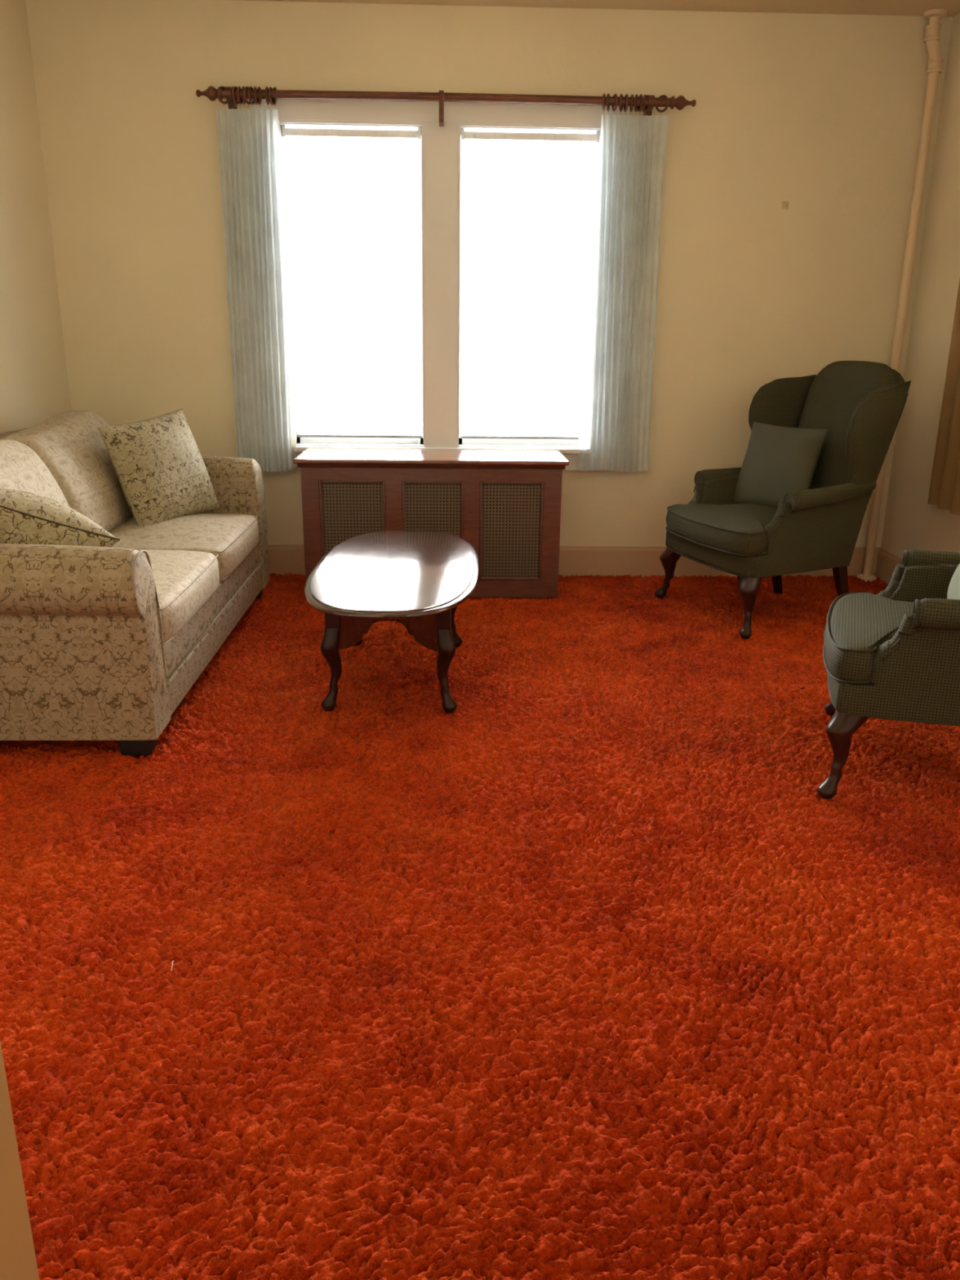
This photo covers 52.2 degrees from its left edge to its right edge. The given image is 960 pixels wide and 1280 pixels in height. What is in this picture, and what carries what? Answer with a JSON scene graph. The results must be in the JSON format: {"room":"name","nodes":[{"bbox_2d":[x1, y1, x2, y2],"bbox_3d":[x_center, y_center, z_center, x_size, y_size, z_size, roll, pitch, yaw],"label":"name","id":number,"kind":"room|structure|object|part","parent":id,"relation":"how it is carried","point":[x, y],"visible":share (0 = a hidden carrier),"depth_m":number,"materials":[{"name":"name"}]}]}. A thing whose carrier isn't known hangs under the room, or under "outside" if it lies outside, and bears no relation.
{"room":"living room","nodes":[
{"label":"living room","id":0,"kind":"room"},
{"bbox_2d":[0,0,71,433],"bbox_3d":[-2.047,-0.919,2.606,0.200,2.630,4.390,0,18,-2],"label":"wall","id":1,"kind":"structure","parent":0,"point":[34,389],"depth_m":4.30,"materials":[{"name":"beige paint"}]},
{"bbox_2d":[25,0,952,547],"bbox_3d":[0.055,-1.607,4.866,4.550,2.630,0.200,0,18,-2],"label":"wall","id":2,"kind":"structure","parent":0,"point":[821,114],"depth_m":4.58,"materials":[{"name":"beige paint"}]},
{"bbox_2d":[283,127,423,444],"bbox_3d":[-0.605,-1.705,4.819,0.657,1.460,0.040,0,18,-2],"label":"window","id":3,"kind":"structure","parent":2,"relation":"in","point":[300,440],"depth_m":4.87,"materials":[{"name":"clear glass"}]},
{"bbox_2d":[281,124,422,438],"bbox_3d":[-0.603,-1.702,4.753,0.641,1.416,0.045,0,18,-2],"label":"blind","id":4,"kind":"object","parent":3,"relation":"attached to","point":[299,133],"visible":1,"depth_m":4.68,"materials":[{"name":"white plastic"}]},
{"bbox_3d":[-0.611,-1.034,4.968,0.629,0.012,0.024,0,18,-2],"label":"rail","id":5,"kind":"part","parent":4,"relation":"part of","materials":[{"name":"grey plastic"}]},
{"bbox_2d":[250,98,630,448],"bbox_3d":[-0.187,-1.758,4.798,1.730,1.586,0.224,0,18,-2],"label":"trim","id":6,"kind":"structure","parent":2,"relation":"attached to","point":[440,145],"depth_m":4.57,"materials":[{"name":"beige paint"}]},
{"bbox_2d":[291,445,590,470],"bbox_3d":[-0.193,-0.916,4.944,1.750,0.110,0.052,0,18,-2],"label":"window sill","id":7,"kind":"structure","parent":2,"relation":"attached to","point":[571,455],"depth_m":4.93,"materials":[{"name":"white paint"}]},
{"bbox_2d":[195,85,696,126],"bbox_3d":[-0.144,-2.409,4.423,2.242,0.145,0.101,0,18,-2],"label":"curtain rod","id":8,"kind":"object","parent":2,"relation":"attached to","point":[680,102],"visible":0.88,"depth_m":4.38,"materials":[{"name":"brown wood"}]},
{"bbox_2d":[216,85,229,106],"bbox_3d":[-1.143,-2.423,4.365,0.011,0.082,0.072,14,22,36],"label":"curtain ring","id":9,"kind":"object","parent":8,"relation":"hanging from","point":[224,103],"visible":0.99,"depth_m":4.35,"materials":[{"name":"brown wood"}]},
{"bbox_2d":[231,86,240,106],"bbox_3d":[-1.088,-2.423,4.366,0.011,0.082,0.072,5,18,14],"label":"curtain ring","id":10,"kind":"object","parent":8,"relation":"hanging from","point":[233,87],"visible":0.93,"depth_m":4.34,"materials":[{"name":"brown wood"}]},
{"bbox_2d":[236,86,242,106],"bbox_3d":[-1.071,-2.423,4.367,0.011,0.082,0.072,1,18,1],"label":"curtain ring","id":11,"kind":"object","parent":8,"relation":"hanging from","point":[240,101],"visible":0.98,"depth_m":4.34,"materials":[{"name":"brown wood"}]},
{"bbox_2d":[241,86,245,106],"bbox_3d":[-1.054,-2.423,4.367,0.011,0.082,0.072,-4,18,-14],"label":"curtain ring","id":12,"kind":"object","parent":8,"relation":"hanging from","point":[242,87],"visible":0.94,"depth_m":4.34,"materials":[{"name":"brown wood"}]},
{"bbox_2d":[244,86,252,106],"bbox_3d":[-1.036,-2.423,4.368,0.011,0.082,0.072,5,18,12],"label":"curtain ring","id":13,"kind":"object","parent":8,"relation":"hanging from","point":[245,87],"visible":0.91,"depth_m":4.34,"materials":[{"name":"brown wood"}]},
{"bbox_2d":[248,86,254,106],"bbox_3d":[-1.019,-2.423,4.369,0.011,0.082,0.072,3,18,9],"label":"curtain ring","id":14,"kind":"object","parent":8,"relation":"hanging from","point":[250,88],"visible":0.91,"depth_m":4.35,"materials":[{"name":"brown wood"}]},
{"bbox_2d":[253,86,257,106],"bbox_3d":[-1.001,-2.423,4.369,0.011,0.082,0.072,-2,18,-7],"label":"curtain ring","id":15,"kind":"object","parent":8,"relation":"hanging from","point":[255,87],"visible":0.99,"depth_m":4.34,"materials":[{"name":"brown wood"}]},
{"bbox_2d":[215,108,297,471],"bbox_3d":[-1.049,-1.608,4.632,0.289,1.616,0.056,-2,18,-9],"label":"curtain","id":16,"kind":"object","parent":8,"relation":"hanging from","point":[249,148],"visible":0.98,"depth_m":4.61,"materials":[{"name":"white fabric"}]},
{"bbox_2d":[257,86,261,106],"bbox_3d":[-0.985,-2.423,4.370,0.011,0.082,0.072,-6,19,-19],"label":"curtain ring","id":17,"kind":"object","parent":8,"relation":"hanging from","point":[259,100],"visible":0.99,"depth_m":4.34,"materials":[{"name":"brown wood"}]},
{"bbox_2d":[265,86,269,106],"bbox_3d":[-0.949,-2.423,4.371,0.011,0.082,0.072,-1,18,-5],"label":"curtain ring","id":18,"kind":"object","parent":8,"relation":"hanging from","point":[266,87],"visible":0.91,"depth_m":4.34,"materials":[{"name":"brown wood"}]},
{"bbox_2d":[268,86,273,106],"bbox_3d":[-0.932,-2.423,4.371,0.011,0.082,0.072,1,18,2],"label":"curtain ring","id":19,"kind":"object","parent":8,"relation":"hanging from","point":[271,101],"visible":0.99,"depth_m":4.35,"materials":[{"name":"brown wood"}]},
{"bbox_2d":[273,86,277,107],"bbox_3d":[-0.915,-2.423,4.372,0.011,0.082,0.072,-6,19,-20],"label":"curtain ring","id":20,"kind":"object","parent":8,"relation":"hanging from","point":[275,100],"visible":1,"depth_m":4.35,"materials":[{"name":"brown wood"}]},
{"bbox_2d":[602,93,605,113],"bbox_3d":[0.559,-2.422,4.421,0.011,0.082,0.072,2,18,5],"label":"curtain ring","id":21,"kind":"object","parent":8,"relation":"hanging from","point":[604,94],"visible":0.99,"depth_m":4.39,"materials":[{"name":"brown wood"}]},
{"bbox_2d":[606,93,609,113],"bbox_3d":[0.579,-2.422,4.422,0.011,0.082,0.072,4,18,11],"label":"curtain ring","id":22,"kind":"object","parent":8,"relation":"hanging from","point":[608,95],"visible":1,"depth_m":4.40,"materials":[{"name":"brown wood"}]},
{"bbox_2d":[611,93,617,114],"bbox_3d":[0.608,-2.421,4.423,0.011,0.082,0.072,-2,18,-8],"label":"curtain ring","id":23,"kind":"object","parent":8,"relation":"hanging from","point":[614,109],"visible":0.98,"depth_m":4.40,"materials":[{"name":"brown wood"}]},
{"bbox_2d":[618,93,622,114],"bbox_3d":[0.637,-2.421,4.424,0.011,0.082,0.072,5,18,15],"label":"curtain ring","id":24,"kind":"object","parent":8,"relation":"hanging from","point":[620,107],"visible":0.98,"depth_m":4.40,"materials":[{"name":"brown wood"}]},
{"bbox_2d":[577,114,670,471],"bbox_3d":[0.677,-1.616,4.699,0.354,1.614,0.060,0,18,-2],"label":"curtain","id":25,"kind":"object","parent":8,"relation":"hanging from","point":[615,409],"visible":1,"depth_m":4.68,"materials":[{"name":"white fabric"}]},
{"bbox_2d":[623,93,628,114],"bbox_3d":[0.659,-2.421,4.424,0.011,0.082,0.072,0,18,-3],"label":"curtain ring","id":26,"kind":"object","parent":8,"relation":"hanging from","point":[625,108],"visible":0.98,"depth_m":4.40,"materials":[{"name":"brown wood"}]},
{"bbox_2d":[630,93,633,114],"bbox_3d":[0.685,-2.421,4.425,0.011,0.082,0.072,2,18,3],"label":"curtain ring","id":27,"kind":"object","parent":8,"relation":"hanging from","point":[632,95],"visible":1,"depth_m":4.40,"materials":[{"name":"brown wood"}]},
{"bbox_2d":[634,93,638,114],"bbox_3d":[0.706,-2.421,4.426,0.011,0.082,0.072,5,18,15],"label":"curtain ring","id":28,"kind":"object","parent":8,"relation":"hanging from","point":[636,108],"visible":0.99,"depth_m":4.40,"materials":[{"name":"brown wood"}]},
{"bbox_2d":[637,93,643,114],"bbox_3d":[0.724,-2.421,4.427,0.011,0.082,0.072,0,18,-2],"label":"curtain ring","id":29,"kind":"object","parent":8,"relation":"hanging from","point":[640,107],"visible":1,"depth_m":4.40,"materials":[{"name":"brown wood"}]},
{"bbox_2d":[642,94,646,114],"bbox_3d":[0.744,-2.421,4.427,0.011,0.082,0.072,6,18,16],"label":"curtain ring","id":30,"kind":"object","parent":8,"relation":"hanging from","point":[644,108],"visible":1,"depth_m":4.40,"materials":[{"name":"brown wood"}]},
{"bbox_2d":[655,94,669,115],"bbox_3d":[0.824,-2.420,4.430,0.011,0.082,0.072,-16,24,-42],"label":"curtain ring","id":31,"kind":"object","parent":8,"relation":"hanging from","point":[662,95],"visible":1,"depth_m":4.42,"materials":[{"name":"brown wood"}]},
{"bbox_2d":[458,130,598,445],"bbox_3d":[0.225,-1.704,4.846,0.663,1.460,0.040,0,18,-2],"label":"window","id":32,"kind":"structure","parent":2,"relation":"in","point":[461,441],"depth_m":4.86,"materials":[{"name":"clear glass"}]},
{"bbox_2d":[460,128,599,439],"bbox_3d":[0.227,-1.701,4.781,0.647,1.416,0.045,0,18,-2],"label":"blind","id":33,"kind":"object","parent":32,"relation":"attached to","point":[476,136],"visible":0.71,"depth_m":4.70,"materials":[{"name":"white plastic"}]},
{"bbox_3d":[0.219,-1.032,4.995,0.635,0.012,0.024,0,18,-2],"label":"rail","id":34,"kind":"part","parent":33,"relation":"part of","materials":[{"name":"grey plastic"}]},
{"bbox_2d":[267,544,879,577],"bbox_3d":[0.045,-0.405,5.131,4.150,0.178,0.018,0,18,-2],"label":"baseboard","id":35,"kind":"structure","parent":2,"relation":"attached to","point":[642,561],"depth_m":5.14,"materials":[{"name":"paint"}]},
{"bbox_2d":[782,200,789,209],"bbox_3d":[1.454,-2.067,4.654,0.032,0.036,0.016,0,18,-2],"label":"nail","id":36,"kind":"object","parent":2,"relation":"attached to","point":[784,203],"visible":1,"depth_m":4.66,"materials":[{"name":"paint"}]},
{"bbox_2d":[234,0,959,17],"bbox_3d":[0.176,-1.898,1.253,4.550,0.100,6.920,0,18,-2],"label":"ceiling","id":37,"kind":"structure","parent":0,"point":[877,7],"depth_m":4.33,"materials":[{"name":"beige paint"}]},
{"bbox_2d":[880,13,959,558],"bbox_3d":[2.301,-0.914,2.751,0.200,2.630,4.390,0,18,-2],"label":"wall","id":38,"kind":"structure","parent":0,"point":[910,522],"depth_m":4.63,"materials":[{"name":"beige paint"}]},
{"bbox_2d":[875,547,902,584],"bbox_3d":[2.176,0.236,3.179,0.018,0.178,4.222,0,18,-2],"label":"baseboard","id":39,"kind":"structure","parent":38,"relation":"attached to","point":[886,562],"depth_m":5.07,"materials":[{"name":"paint"}]},
{"bbox_3d":[0.145,0.701,2.073,4.550,0.090,6.920,0,18,-2],"label":"floor","id":40,"kind":"structure","parent":0,"visible":0},
{"bbox_2d":[0,573,959,1279],"bbox_3d":[0.122,0.415,2.768,4.148,0.034,5.019,0,18,-2],"label":"carpet","id":41,"kind":"object","parent":40,"relation":"on","point":[580,968],"visible":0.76,"depth_m":1.98,"materials":[{"name":"red carpet"}]},
{"bbox_2d":[0,410,270,755],"bbox_3d":[-1.459,-0.353,3.672,0.997,0.874,2.017,0,18,-2],"label":"sofa","id":42,"kind":"object","parent":41,"relation":"on","point":[97,643],"visible":0.89,"depth_m":2.91,"materials":[{"name":"beige fabric"}]},
{"bbox_3d":[-1.837,-0.357,3.659,0.240,0.745,1.875,0,18,-2],"label":"frame","id":43,"kind":"part","parent":42,"relation":"part of","materials":[{"name":"beige fabric"}]},
{"bbox_2d":[0,439,70,507],"bbox_3d":[-1.603,-0.426,3.219,0.333,0.420,0.804,0,18,-2],"label":"cushion","id":44,"kind":"object","parent":42,"relation":"on","point":[21,468],"depth_m":3.35,"materials":[{"name":"beige fabric"}]},
{"bbox_2d":[0,488,119,547],"bbox_3d":[-1.431,-0.286,3.031,0.509,0.425,0.390,-12,22,-35],"label":"throw pillow","id":45,"kind":"object","parent":42,"relation":"on","point":[25,517],"visible":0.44,"depth_m":2.91,"materials":[{"name":"beige fabric"}]},
{"bbox_2d":[1,410,133,532],"bbox_3d":[-1.628,-0.680,3.985,0.333,0.443,0.794,0,18,-2],"label":"cushion","id":46,"kind":"object","parent":42,"relation":"on","point":[71,445],"depth_m":3.83,"materials":[{"name":"beige fabric"}]},
{"bbox_3d":[-1.430,0.004,2.837,0.960,0.568,0.206,0,18,-2],"label":"arm","id":47,"kind":"part","parent":42,"relation":"part of"},
{"bbox_2d":[97,408,220,526],"bbox_3d":[-1.343,-0.717,4.128,0.223,0.472,0.533,7,19,21],"label":"throw pillow","id":48,"kind":"object","parent":42,"relation":"on","point":[161,470],"visible":0.89,"depth_m":4.02,"materials":[{"name":"beige fabric"}]},
{"bbox_2d":[138,549,219,642],"bbox_3d":[-1.287,-0.170,3.315,0.677,0.173,0.794,0,18,-2],"label":"seat cushion","id":49,"kind":"object","parent":42,"relation":"on","point":[186,581],"depth_m":3.29,"materials":[{"name":"beige fabric"}]},
{"bbox_2d":[108,513,258,582],"bbox_3d":[-1.312,-0.413,4.080,0.677,0.176,0.794,0,18,-2],"label":"seat cushion","id":50,"kind":"object","parent":42,"relation":"on","point":[234,537],"depth_m":3.92,"materials":[{"name":"beige fabric"}]},
{"bbox_3d":[-1.462,-0.108,3.750,0.938,0.223,1.625,0,18,-2],"label":"seat","id":51,"kind":"part","parent":42,"relation":"part of","materials":[{"name":"beige fabric"}]},
{"bbox_3d":[-1.000,-0.054,3.782,0.033,0.120,1.613,0,18,-2],"label":"rail","id":52,"kind":"part","parent":42,"relation":"part of","materials":[{"name":"beige fabric"}]},
{"bbox_3d":[-1.487,-0.558,4.557,0.960,0.604,0.206,0,18,-2],"label":"arm","id":53,"kind":"part","parent":42,"relation":"part of"},
{"bbox_2d":[304,530,479,712],"bbox_3d":[-0.299,-0.072,3.561,0.584,0.420,1.270,1,18,0],"label":"coffee table","id":54,"kind":"object","parent":41,"relation":"on","point":[418,580],"visible":1,"depth_m":3.24,"materials":[{"name":"brown wood"}]},
{"bbox_3d":[-0.494,0.041,3.233,0.070,0.396,0.068,1,17,0],"label":"leg","id":55,"kind":"part","parent":54,"relation":"part of","materials":[{"name":"brown wood"}]},
{"bbox_3d":[-0.488,-0.168,3.898,0.070,0.396,0.068,1,17,0],"label":"leg","id":56,"kind":"part","parent":54,"relation":"part of","materials":[{"name":"brown wood"}]},
{"bbox_3d":[-0.109,0.046,3.231,0.070,0.396,0.068,1,17,0],"label":"leg","id":57,"kind":"part","parent":54,"relation":"part of","materials":[{"name":"brown wood"}]},
{"bbox_3d":[-0.103,-0.163,3.896,0.070,0.396,0.068,1,17,0],"label":"leg","id":58,"kind":"part","parent":54,"relation":"part of","materials":[{"name":"brown wood"}]},
{"bbox_2d":[293,447,568,597],"bbox_3d":[-0.230,-0.575,4.770,1.256,0.653,0.470,0,18,-2],"label":"radiator cover","id":59,"kind":"object","parent":41,"relation":"on","point":[505,503],"visible":0.72,"depth_m":4.57,"materials":[{"name":"red wood"}]},
{"bbox_3d":[-0.593,-0.515,4.590,0.306,0.472,0.003,0,18,-2],"label":"cane panel","id":60,"kind":"part","parent":59,"relation":"part of","materials":[{"name":"brown wicker"}]},
{"bbox_3d":[-0.220,-0.794,4.483,1.225,0.021,0.022,0,18,-2],"label":"moulding","id":61,"kind":"part","parent":59,"relation":"part of","materials":[{"name":"red wood"}]},
{"bbox_3d":[-0.221,-0.514,4.603,0.288,0.472,0.003,0,18,-2],"label":"cane panel","id":62,"kind":"part","parent":59,"relation":"part of","materials":[{"name":"brown wicker"}]},
{"bbox_3d":[0.145,-0.514,4.615,0.299,0.472,0.003,0,18,-2],"label":"cane panel","id":63,"kind":"part","parent":59,"relation":"part of","materials":[{"name":"brown wicker"}]},
{"bbox_2d":[654,360,911,639],"bbox_3d":[1.332,-0.670,4.378,0.836,1.113,0.751,-6,19,-20],"label":"chair","id":64,"kind":"object","parent":41,"relation":"on","point":[861,404],"visible":0.98,"depth_m":4.21,"materials":[{"name":"green fabric"}]},
{"bbox_3d":[0.905,-0.318,4.650,0.141,0.260,0.120,4,18,11],"label":"leg","id":65,"kind":"part","parent":64,"relation":"part of","materials":[{"name":"brown wood"}]},
{"bbox_3d":[1.248,-0.419,4.424,0.605,0.100,0.669,-6,19,-20],"label":"seat rail","id":66,"kind":"part","parent":64,"relation":"part of","materials":[{"name":"green fabric"}]},
{"bbox_3d":[1.208,-0.632,4.646,0.621,0.372,0.080,-4,18,-15],"label":"arm","id":67,"kind":"part","parent":64,"relation":"part of"},
{"bbox_2d":[666,503,777,555],"bbox_3d":[1.211,-0.519,4.378,0.578,0.145,0.684,-6,19,-20],"label":"seat cushion","id":68,"kind":"object","parent":64,"relation":"on","point":[718,529],"depth_m":4.21,"materials":[{"name":"green fabric"}]},
{"bbox_3d":[1.114,-0.150,4.127,0.120,0.260,0.141,13,21,34],"label":"leg","id":69,"kind":"part","parent":64,"relation":"part of","materials":[{"name":"brown wood"}]},
{"bbox_3d":[1.439,-0.362,4.788,0.119,0.282,0.048,-6,19,-20],"label":"leg","id":70,"kind":"part","parent":64,"relation":"part of","materials":[{"name":"brown wood"}]},
{"bbox_2d":[734,421,829,507],"bbox_3d":[1.352,-0.783,4.446,0.167,0.377,0.417,-12,21,-35],"label":"throw pillow","id":71,"kind":"object","parent":64,"relation":"on","point":[779,460],"visible":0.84,"depth_m":4.39,"materials":[{"name":"green fabric"}]},
{"bbox_3d":[1.401,-0.476,4.161,0.621,0.372,0.080,-8,19,-25],"label":"arm","id":72,"kind":"part","parent":64,"relation":"part of"},
{"bbox_3d":[1.609,-0.226,4.361,0.119,0.282,0.048,-6,19,-20],"label":"leg","id":73,"kind":"part","parent":64,"relation":"part of","materials":[{"name":"brown wood"}]},
{"bbox_3d":[1.591,-0.870,4.417,0.268,0.750,0.530,-6,19,-20],"label":"backrest","id":74,"kind":"part","parent":64,"relation":"part of","materials":[{"name":"green fabric"}]},
{"bbox_2d":[817,549,959,799],"bbox_3d":[1.398,-0.126,2.733,0.800,1.066,0.720,7,19,19],"label":"chair","id":75,"kind":"object","parent":41,"relation":"on","point":[893,653],"visible":1,"depth_m":2.61,"materials":[{"name":"green fabric"}]},
{"bbox_3d":[1.185,0.145,3.212,0.115,0.249,0.135,-12,22,-35],"label":"leg","id":76,"kind":"part","parent":75,"relation":"part of","materials":[{"name":"brown wood"}]},
{"bbox_3d":[0.991,0.301,2.708,0.135,0.249,0.115,-3,18,-12],"label":"leg","id":77,"kind":"part","parent":75,"relation":"part of","materials":[{"name":"brown wood"}]},
{"bbox_3d":[1.317,0.097,2.833,0.580,0.096,0.641,7,19,19],"label":"seat rail","id":78,"kind":"part","parent":75,"relation":"part of","materials":[{"name":"green fabric"}]},
{"bbox_2d":[823,592,914,681],"bbox_3d":[1.282,-0.007,2.814,0.554,0.139,0.655,7,19,19],"label":"seat cushion","id":79,"kind":"object","parent":75,"relation":"on","point":[862,642],"depth_m":2.66,"materials":[{"name":"green fabric"}]},
{"bbox_3d":[1.282,0.052,2.541,0.595,0.356,0.077,5,18,14],"label":"arm","id":80,"kind":"part","parent":75,"relation":"part of"},
{"bbox_3d":[1.462,-0.093,3.009,0.595,0.356,0.077,9,19,24],"label":"arm","id":81,"kind":"part","parent":75,"relation":"part of"},
{"bbox_2d":[946,563,959,599],"bbox_3d":[1.448,-0.209,2.719,0.219,0.346,0.387,6,18,16],"label":"throw pillow","id":82,"kind":"object","parent":75,"relation":"on","point":[953,590],"visible":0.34,"depth_m":2.80,"materials":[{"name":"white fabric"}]},
{"bbox_2d":[857,8,947,581],"bbox_3d":[2.037,-1.564,4.772,0.130,2.609,0.100,0,18,-2],"label":"pipe","id":83,"kind":"object","parent":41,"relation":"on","point":[931,39],"visible":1,"depth_m":4.63,"materials":[{"name":"paint"}]},
{"bbox_3d":[0.194,-0.279,0.658,4.150,2.630,0.150,0,18,-2],"label":"wall","id":84,"kind":"structure","parent":0,"visible":0},
{"bbox_2d":[0,1040,39,1279],"bbox_3d":[0.096,-0.069,0.720,1.300,2.190,0.184,0,18,-2],"label":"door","id":85,"kind":"structure","parent":84,"relation":"in","point":[18,1261],"depth_m":0.95,"materials":[{"name":"beige paint"}]},
{"bbox_3d":[2.150,-1.889,2.779,0.103,0.054,2.600,0,18,-2],"label":"curtain rod","id":86,"kind":"object","parent":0,"visible":0},
{"bbox_2d":[927,279,959,515],"bbox_3d":[2.081,-1.301,3.802,0.046,1.708,1.000,0,18,-2],"label":"curtain","id":87,"kind":"object","parent":86,"relation":"hanging from","point":[944,486],"visible":1,"depth_m":4.29,"materials":[{"name":"brown fabric"}]}
]}

